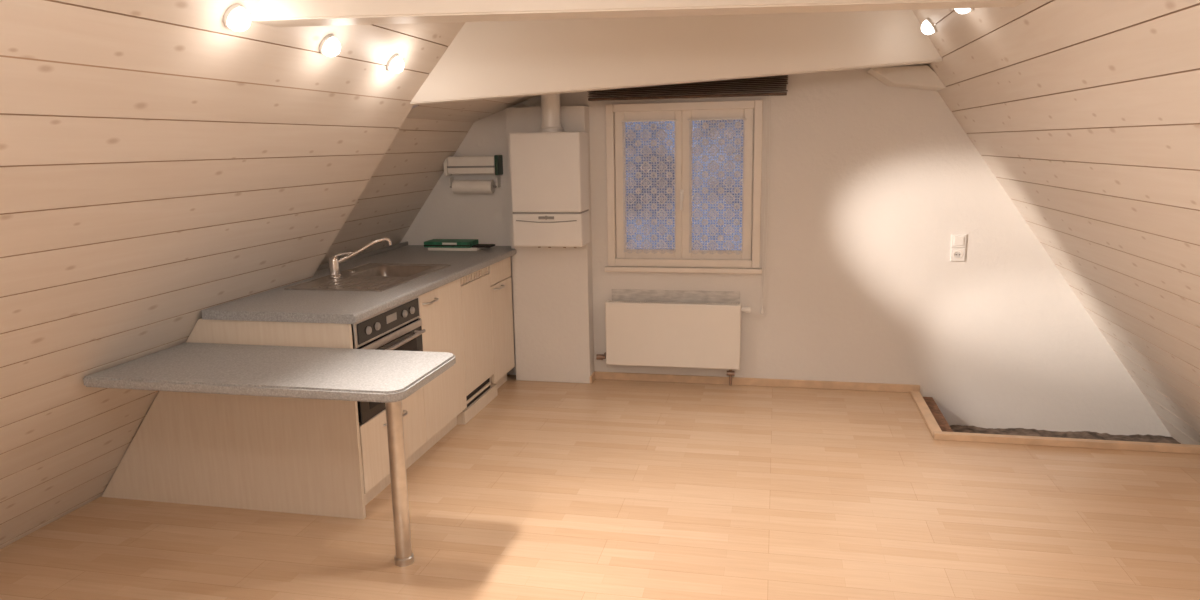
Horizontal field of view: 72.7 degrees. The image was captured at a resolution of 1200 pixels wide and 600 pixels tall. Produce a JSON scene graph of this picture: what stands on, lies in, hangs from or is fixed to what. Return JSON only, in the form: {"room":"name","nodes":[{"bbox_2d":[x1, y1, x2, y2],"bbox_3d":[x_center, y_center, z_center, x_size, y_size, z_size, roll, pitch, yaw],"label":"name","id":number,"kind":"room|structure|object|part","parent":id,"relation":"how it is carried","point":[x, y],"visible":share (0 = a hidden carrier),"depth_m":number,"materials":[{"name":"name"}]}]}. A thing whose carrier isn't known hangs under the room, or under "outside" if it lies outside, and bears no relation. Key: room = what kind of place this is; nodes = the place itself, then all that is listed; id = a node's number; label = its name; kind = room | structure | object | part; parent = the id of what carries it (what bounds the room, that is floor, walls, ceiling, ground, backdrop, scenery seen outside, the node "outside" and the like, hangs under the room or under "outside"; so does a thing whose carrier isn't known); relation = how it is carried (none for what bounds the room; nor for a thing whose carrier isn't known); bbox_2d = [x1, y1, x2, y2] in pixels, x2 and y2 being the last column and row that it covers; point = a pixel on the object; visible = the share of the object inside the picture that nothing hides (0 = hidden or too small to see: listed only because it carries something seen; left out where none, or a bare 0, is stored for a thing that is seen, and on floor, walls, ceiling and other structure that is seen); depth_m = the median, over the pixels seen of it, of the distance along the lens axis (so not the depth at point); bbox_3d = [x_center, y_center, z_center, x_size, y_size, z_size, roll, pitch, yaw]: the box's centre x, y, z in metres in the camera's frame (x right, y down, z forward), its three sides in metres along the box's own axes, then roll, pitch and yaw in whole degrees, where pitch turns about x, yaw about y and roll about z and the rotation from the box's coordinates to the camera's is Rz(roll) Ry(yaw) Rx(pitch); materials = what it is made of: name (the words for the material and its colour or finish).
{"room":"studio apartment","nodes":[
{"label":"studio apartment","id":0,"kind":"room"},
{"bbox_2d":[0,60,413,548],"bbox_3d":[-2.250,0.457,1.425,1.488,1.969,6.020,1,11,12],"label":"wall","id":1,"kind":"structure","parent":0,"point":[133,206],"depth_m":2.87,"materials":[{"name":"brown wood"}]},
{"bbox_2d":[0,0,464,104],"bbox_3d":[-1.394,-0.729,1.116,0.521,0.634,6.230,1,11,12],"label":"ceiling","id":2,"kind":"structure","parent":0,"point":[182,39],"depth_m":2.45,"materials":[{"name":"brown wood"}]},
{"bbox_2d":[223,4,250,31],"bbox_3d":[-1.089,-0.848,2.449,0.074,0.079,0.080,1,11,12],"label":"ceiling spotlight","id":3,"kind":"object","parent":2,"relation":"attached to","point":[236,18],"visible":0.99,"depth_m":2.42,"materials":[{"name":"white glass"}]},
{"bbox_2d":[319,34,340,56],"bbox_3d":[-0.988,-0.931,2.983,0.074,0.079,0.080,1,11,12],"label":"ceiling spotlight","id":4,"kind":"object","parent":2,"relation":"attached to","point":[330,46],"visible":0.99,"depth_m":2.96,"materials":[{"name":"white glass"}]},
{"bbox_2d":[386,54,403,72],"bbox_3d":[-0.883,-1.019,3.516,0.074,0.079,0.080,1,11,12],"label":"ceiling spotlight","id":5,"kind":"object","parent":2,"relation":"attached to","point":[395,64],"visible":0.97,"depth_m":3.49,"materials":[{"name":"white glass"}]},
{"bbox_2d":[250,0,1025,26],"bbox_3d":[0.155,-1.064,2.640,2.579,0.305,0.154,-2,11,-3],"label":"beam","id":6,"kind":"structure","parent":2,"relation":"attached to","point":[275,13],"depth_m":2.59,"materials":[{"name":"white wood"}]},
{"bbox_2d":[329,237,391,277],"bbox_3d":[-1.261,-0.226,4.282,0.265,0.189,0.239,1,11,12],"label":"kitchen faucet","id":7,"kind":"object","parent":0,"point":[334,262],"depth_m":4.23,"materials":[{"name":"silver metal"}]},
{"bbox_2d":[320,118,473,264],"bbox_3d":[-1.624,-0.181,5.024,1.359,1.849,1.390,1,11,12],"label":"wall","id":8,"kind":"structure","parent":0,"point":[411,167],"depth_m":4.94,"materials":[{"name":"brown wood"}]},
{"bbox_2d":[406,95,536,121],"bbox_3d":[-0.494,-1.247,4.679,0.981,0.394,1.180,1,11,12],"label":"ceiling","id":9,"kind":"structure","parent":0,"point":[467,111],"depth_m":4.82,"materials":[{"name":"brown wood"}]},
{"bbox_2d":[506,106,593,383],"bbox_3d":[-0.320,-0.345,5.363,0.515,1.800,0.130,1,11,12],"label":"wall","id":10,"kind":"structure","parent":0,"point":[553,293],"depth_m":5.37,"materials":[{"name":"white paint"}]},
{"bbox_2d":[509,94,589,247],"bbox_3d":[-0.314,-0.804,5.082,0.447,0.985,0.232,1,11,12],"label":"boiler","id":11,"kind":"object","parent":10,"relation":"attached to","point":[549,166],"visible":0.97,"depth_m":5.00,"materials":[{"name":"white metal"}]},
{"bbox_3d":[-0.314,-0.799,5.085,0.447,0.485,0.228,1,11,12],"label":"casing","id":12,"kind":"part","parent":11,"relation":"part of","materials":[{"name":"white metal"}]},
{"bbox_3d":[-0.307,-0.452,5.153,0.447,0.208,0.224,1,11,12],"label":"casing","id":13,"kind":"part","parent":11,"relation":"part of","materials":[{"name":"white metal"}]},
{"bbox_2d":[590,372,594,383],"bbox_3d":[-0.052,0.521,5.464,0.015,0.050,0.112,1,11,12],"label":"baseboard","id":14,"kind":"structure","parent":10,"relation":"attached to","point":[592,377],"depth_m":5.44,"materials":[{"name":"brown wood"}]},
{"bbox_2d":[0,374,1199,599],"bbox_3d":[-0.118,1.270,1.852,5.650,0.135,7.430,1,11,12],"label":"floor","id":15,"kind":"structure","parent":0,"point":[603,489],"depth_m":3.44,"materials":[{"name":"brown wood"}]},
{"bbox_2d":[83,342,455,566],"bbox_3d":[-1.223,0.617,3.188,1.258,0.757,0.545,1,11,12],"label":"breakfast bar","id":16,"kind":"object","parent":15,"relation":"on","point":[389,377],"visible":1,"depth_m":3.02,"materials":[{"name":"grey laminate"}]},
{"bbox_3d":[-0.756,0.653,3.059,0.090,0.717,0.090,1,11,12],"label":"leg","id":17,"kind":"part","parent":16,"relation":"part of","materials":[{"name":"metal"}]},
{"bbox_2d":[102,241,515,518],"bbox_3d":[-1.415,0.263,4.613,1.362,0.925,2.253,1,11,12],"label":"kitchen","id":18,"kind":"object","parent":15,"relation":"on","point":[263,453],"visible":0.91,"depth_m":3.61,"materials":[{"name":"beige wood"}]},
{"bbox_3d":[-1.665,0.502,3.561,1.324,0.858,0.020,1,11,12],"label":"panel","id":19,"kind":"part","parent":18,"relation":"part of","materials":[{"name":"brown wood"}]},
{"bbox_2d":[201,248,515,323],"bbox_3d":[-1.120,-0.128,4.403,0.714,0.040,2.120,1,11,12],"label":"countertop","id":20,"kind":"structure","parent":18,"relation":"on","point":[279,304],"depth_m":3.71,"materials":[{"name":"grey laminate"}]},
{"bbox_2d":[284,263,450,291],"bbox_3d":[-1.182,-0.052,4.291,0.510,0.159,0.840,1,11,12],"label":"stainless steel sink","id":21,"kind":"object","parent":20,"relation":"in","point":[377,277],"visible":0.7,"depth_m":4.20,"materials":[{"name":"silver metal"}]},
{"bbox_2d":[350,265,435,276],"bbox_3d":[-1.120,-0.083,4.459,0.344,0.154,0.384,1,11,12],"label":"basin","id":22,"kind":"object","parent":21,"relation":"in","point":[378,270],"depth_m":4.63,"materials":[{"name":"metal"}]},
{"bbox_2d":[351,296,425,423],"bbox_3d":[-1.142,0.247,3.749,0.509,0.440,0.635,1,11,12],"label":"built-in oven","id":23,"kind":"object","parent":18,"relation":"in","point":[399,327],"visible":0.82,"depth_m":3.64,"materials":[{"name":"metal"}]},
{"bbox_3d":[-0.983,0.130,3.470,0.012,0.036,0.036,1,11,12],"label":"knob","id":24,"kind":"part","parent":23,"relation":"part of","materials":[{"name":"grey plastic"}]},
{"bbox_3d":[-0.966,0.115,3.547,0.012,0.036,0.036,1,11,12],"label":"knob","id":25,"kind":"part","parent":23,"relation":"part of","materials":[{"name":"grey plastic"}]},
{"bbox_3d":[-0.951,0.089,3.677,0.010,0.110,0.635,1,11,12],"label":"control panel","id":26,"kind":"part","parent":23,"relation":"part of","materials":[{"name":"metal"}]},
{"bbox_3d":[-0.946,0.167,3.691,0.014,0.033,0.635,1,11,12],"label":"door trim","id":27,"kind":"part","parent":23,"relation":"part of","materials":[{"name":"metal"}]},
{"bbox_2d":[386,312,396,323],"bbox_3d":[-0.941,0.081,3.681,0.002,0.035,0.100,1,11,12],"label":"clock","id":28,"kind":"object","parent":23,"relation":"on","point":[391,317],"depth_m":3.68,"materials":[{"name":"grey plastic"}]},
{"bbox_3d":[-0.909,0.064,3.806,0.012,0.036,0.036,1,11,12],"label":"knob","id":29,"kind":"part","parent":23,"relation":"part of","materials":[{"name":"grey plastic"}]},
{"bbox_3d":[-0.893,0.049,3.883,0.012,0.036,0.036,1,11,12],"label":"knob","id":30,"kind":"part","parent":23,"relation":"part of","materials":[{"name":"grey plastic"}]},
{"bbox_3d":[-0.954,0.627,3.782,0.020,0.305,0.631,1,11,12],"label":"drawer under oven","id":31,"kind":"part","parent":18,"relation":"part of","materials":[{"name":"brown wood"}]},
{"bbox_3d":[-0.934,0.544,3.748,0.041,0.012,0.211,1,11,12],"label":"handle drawer","id":32,"kind":"part","parent":18,"relation":"part of","materials":[{"name":"metal"}]},
{"bbox_3d":[-0.848,0.007,4.099,0.039,0.012,0.161,1,11,12],"label":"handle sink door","id":33,"kind":"part","parent":18,"relation":"part of","materials":[{"name":"metal"}]},
{"bbox_3d":[-0.833,0.296,4.314,0.020,0.752,0.556,1,11,12],"label":"sink door","id":34,"kind":"part","parent":18,"relation":"part of","materials":[{"name":"brown wood"}]},
{"bbox_2d":[424,239,483,250],"bbox_3d":[-0.956,-0.363,5.364,0.370,0.056,0.170,1,11,12],"label":"box","id":35,"kind":"object","parent":18,"relation":"on","point":[434,244],"visible":0.89,"depth_m":5.30,"materials":[{"name":"paper"}]},
{"bbox_2d":[472,244,494,247],"bbox_3d":[-0.759,-0.353,5.317,0.125,0.012,0.100,1,11,12],"label":"leaflet","id":36,"kind":"object","parent":35,"relation":"on","point":[476,245],"visible":1,"depth_m":5.28,"materials":[{"name":"black paper"}]},
{"bbox_2d":[457,266,497,423],"bbox_3d":[-0.736,0.241,4.854,0.061,0.853,0.562,1,11,12],"label":"cabinet","id":37,"kind":"object","parent":18,"relation":"in","point":[477,290],"depth_m":4.82,"materials":[{"name":"brown wood"}]},
{"bbox_3d":[-0.638,-0.187,5.172,0.020,0.132,0.406,1,11,12],"label":"drawer","id":38,"kind":"part","parent":18,"relation":"part of","materials":[{"name":"brown wood"}]},
{"bbox_3d":[-0.631,0.184,5.243,0.020,0.615,0.406,1,11,12],"label":"door","id":39,"kind":"part","parent":18,"relation":"part of","materials":[{"name":"brown wood"}]},
{"bbox_2d":[400,64,1171,436],"bbox_3d":[0.742,-0.510,5.324,6.000,2.700,0.300,1,11,12],"label":"wall","id":40,"kind":"structure","parent":0,"point":[871,182],"depth_m":4.99,"materials":[{"name":"white paint"}]},
{"bbox_2d":[443,155,502,175],"bbox_3d":[-0.838,-0.890,5.382,0.380,0.130,0.104,1,11,12],"label":"dispenser","id":41,"kind":"object","parent":40,"relation":"attached to","point":[452,165],"visible":0.97,"depth_m":5.34,"materials":[{"name":"plastic"}]},
{"bbox_2d":[449,177,500,193],"bbox_3d":[-0.836,-0.759,5.405,0.338,0.105,0.109,1,11,12],"label":"paper towel roll","id":42,"kind":"object","parent":40,"relation":"attached to","point":[458,186],"visible":1,"depth_m":5.37,"materials":[{"name":"white paper"}]},
{"bbox_3d":[-0.993,-0.785,5.456,0.008,0.067,0.069,1,11,12],"label":"arm","id":43,"kind":"part","parent":42,"relation":"part of","materials":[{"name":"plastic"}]},
{"bbox_3d":[-0.670,-0.778,5.387,0.008,0.067,0.069,1,11,12],"label":"arm","id":44,"kind":"part","parent":42,"relation":"part of","materials":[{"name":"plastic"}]},
{"bbox_2d":[596,300,750,385],"bbox_3d":[0.470,0.274,5.309,1.000,0.535,0.135,1,11,12],"label":"panel radiator","id":45,"kind":"object","parent":40,"relation":"attached to","point":[656,334],"visible":1,"depth_m":5.23,"materials":[{"name":"metal"}]},
{"bbox_2d":[608,300,737,304],"bbox_3d":[0.463,0.022,5.243,0.832,0.010,0.058,1,11,12],"label":"grille","id":46,"kind":"object","parent":45,"relation":"attached to","point":[611,302],"depth_m":5.24,"materials":[{"name":"metal"}]},
{"bbox_3d":[0.462,0.229,5.242,0.870,0.420,0.020,1,11,12],"label":"panel","id":47,"kind":"part","parent":45,"relation":"part of","materials":[{"name":"metal"}]},
{"bbox_2d":[612,289,739,303],"bbox_3d":[0.491,0.093,5.336,0.840,0.320,0.006,1,11,12],"label":"foil","id":48,"kind":"object","parent":40,"relation":"attached to","point":[625,295],"visible":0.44,"depth_m":5.31,"materials":[{"name":"silver metal"}]},
{"bbox_2d":[604,266,761,273],"bbox_3d":[0.528,-0.193,5.252,1.015,0.033,0.044,1,11,12],"label":"sill","id":49,"kind":"structure","parent":40,"relation":"attached to","point":[606,268],"depth_m":5.23,"materials":[{"name":"paint"}]},
{"bbox_2d":[605,100,762,267],"bbox_3d":[0.526,-0.725,5.177,0.980,1.035,0.052,1,11,12],"label":"window frame","id":50,"kind":"structure","parent":40,"relation":"attached to","point":[609,114],"depth_m":5.15,"materials":[{"name":"paint"}]},
{"bbox_2d":[614,109,753,259],"bbox_3d":[0.528,-0.728,5.192,0.873,0.945,0.080,1,11,12],"label":"window","id":51,"kind":"structure","parent":40,"relation":"in","point":[748,113],"depth_m":5.18,"materials":[{"name":"paint"}]},
{"bbox_3d":[0.135,-0.740,5.293,0.062,0.945,0.048,1,11,12],"label":"sash","id":52,"kind":"part","parent":51,"relation":"part of","materials":[{"name":"white wood"}]},
{"bbox_2d":[621,119,677,253],"bbox_3d":[0.316,-0.717,5.217,0.362,0.851,0.010,1,11,12],"label":"lace curtain","id":53,"kind":"object","parent":51,"relation":"hanging from","point":[638,206],"visible":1,"depth_m":5.21,"materials":[{"name":"white fabric"}]},
{"bbox_3d":[0.308,-1.130,5.138,0.362,0.010,0.010,1,11,12],"label":"curtain rod","id":54,"kind":"part","parent":53,"relation":"part of","materials":[{"name":"white metal"}]},
{"bbox_3d":[0.316,-1.169,5.169,0.324,0.062,0.048,1,11,12],"label":"sash","id":55,"kind":"part","parent":51,"relation":"part of","materials":[{"name":"white wood"}]},
{"bbox_3d":[0.331,-0.302,5.335,0.324,0.062,0.048,1,11,12],"label":"sash","id":56,"kind":"part","parent":51,"relation":"part of","materials":[{"name":"white wood"}]},
{"bbox_3d":[0.504,-0.731,5.214,0.045,0.945,0.048,1,11,12],"label":"sash","id":57,"kind":"part","parent":51,"relation":"part of","materials":[{"name":"white wood"}]},
{"bbox_3d":[0.517,-0.626,5.181,0.016,0.110,0.015,1,11,12],"label":"handle","id":58,"kind":"part","parent":51,"relation":"part of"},
{"bbox_3d":[0.555,-0.730,5.202,0.060,0.945,0.048,1,11,12],"label":"sash","id":59,"kind":"part","parent":51,"relation":"part of","materials":[{"name":"white wood"}]},
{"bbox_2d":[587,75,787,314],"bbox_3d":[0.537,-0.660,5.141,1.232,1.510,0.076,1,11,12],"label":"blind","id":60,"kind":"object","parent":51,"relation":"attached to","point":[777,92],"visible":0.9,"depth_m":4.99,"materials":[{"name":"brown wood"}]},
{"bbox_3d":[0.526,-1.253,5.025,1.220,0.016,0.055,1,11,12],"label":"rail","id":61,"kind":"part","parent":60,"relation":"part of","materials":[{"name":"brown wood"}]},
{"bbox_3d":[1.018,-0.596,5.057,0.018,1.320,0.007,-3,11,-9],"label":"pull cord","id":62,"kind":"part","parent":60,"relation":"part of","materials":[{"name":"white fabric"}]},
{"bbox_3d":[1.032,-0.586,5.056,0.032,1.340,0.006,-1,11,0],"label":"pull cord","id":63,"kind":"part","parent":60,"relation":"part of","materials":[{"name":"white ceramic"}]},
{"bbox_3d":[0.750,-0.291,5.245,0.322,0.060,0.048,1,11,12],"label":"sash","id":64,"kind":"part","parent":51,"relation":"part of","materials":[{"name":"white wood"}]},
{"bbox_2d":[688,118,746,254],"bbox_3d":[0.732,-0.708,5.128,0.362,0.851,0.010,1,11,12],"label":"lace curtain","id":65,"kind":"object","parent":51,"relation":"hanging from","point":[705,124],"visible":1,"depth_m":5.13,"materials":[{"name":"white fabric"}]},
{"bbox_3d":[0.724,-1.121,5.049,0.362,0.010,0.010,1,11,12],"label":"curtain rod","id":66,"kind":"part","parent":65,"relation":"part of","materials":[{"name":"white metal"}]},
{"bbox_3d":[0.734,-1.161,5.080,0.322,0.060,0.048,1,11,12],"label":"sash","id":67,"kind":"part","parent":51,"relation":"part of","materials":[{"name":"white wood"}]},
{"bbox_2d":[751,108,754,258],"bbox_3d":[0.968,-0.725,5.138,0.040,1.005,0.060,1,11,12],"label":"frame","id":68,"kind":"object","parent":40,"relation":"attached to","point":[754,108],"visible":0.07,"depth_m":5.12,"materials":[{"name":"paint"}]},
{"bbox_2d":[594,371,919,392],"bbox_3d":[0.979,0.532,5.309,2.085,0.050,0.018,1,11,12],"label":"baseboard","id":69,"kind":"structure","parent":40,"relation":"attached to","point":[885,387],"depth_m":5.29,"materials":[{"name":"brown wood"}]},
{"bbox_2d":[867,65,945,90],"bbox_3d":[1.759,-1.263,4.663,0.424,0.129,0.260,1,11,12],"label":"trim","id":70,"kind":"structure","parent":40,"relation":"attached to","point":[921,76],"depth_m":4.54,"materials":[{"name":"beige wood"}]},
{"bbox_2d":[950,234,965,260],"bbox_3d":[2.150,-0.313,4.889,0.083,0.164,0.016,1,11,12],"label":"outlet","id":71,"kind":"object","parent":40,"relation":"attached to","point":[958,241],"visible":1,"depth_m":4.89,"materials":[{"name":"white plastic"}]},
{"bbox_2d":[951,234,965,247],"bbox_3d":[2.150,-0.355,4.884,0.083,0.081,0.009,1,11,12],"label":"switch","id":72,"kind":"object","parent":71,"relation":"attached to","point":[957,240],"depth_m":4.88,"materials":[{"name":"white plastic"}]},
{"bbox_2d":[912,0,1199,444],"bbox_3d":[1.818,0.277,1.225,1.925,2.693,7.410,1,11,12],"label":"wall","id":73,"kind":"structure","parent":0,"point":[1085,113],"depth_m":3.15,"materials":[{"name":"brown wood"}]},
{"bbox_2d":[921,18,936,34],"bbox_3d":[1.590,-1.323,3.938,0.073,0.079,0.080,1,11,12],"label":"ceiling spotlight","id":74,"kind":"object","parent":73,"relation":"attached to","point":[928,27],"visible":0.84,"depth_m":3.92,"materials":[{"name":"white glass"}]},
{"bbox_2d":[955,8,973,13],"bbox_3d":[1.442,-1.175,3.228,0.073,0.079,0.080,1,11,12],"label":"ceiling spotlight","id":75,"kind":"object","parent":73,"relation":"attached to","point":[959,10],"visible":0.43,"depth_m":3.22,"materials":[{"name":"white glass"}]},
{"bbox_2d":[950,425,1180,443],"bbox_3d":[2.739,0.876,4.574,1.720,0.021,0.860,1,11,12],"label":"floor","id":76,"kind":"structure","parent":0,"point":[955,428],"depth_m":4.91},
{"bbox_3d":[-0.033,-1.044,1.528,2.450,0.100,7.710,1,11,12],"label":"ceiling","id":77,"kind":"structure","parent":0,"visible":0},
{"bbox_2d":[410,10,942,104],"bbox_3d":[0.418,-1.249,4.089,2.816,0.495,0.114,-2,11,-6],"label":"beam","id":78,"kind":"structure","parent":77,"relation":"attached to","point":[485,60],"depth_m":4.02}
]}

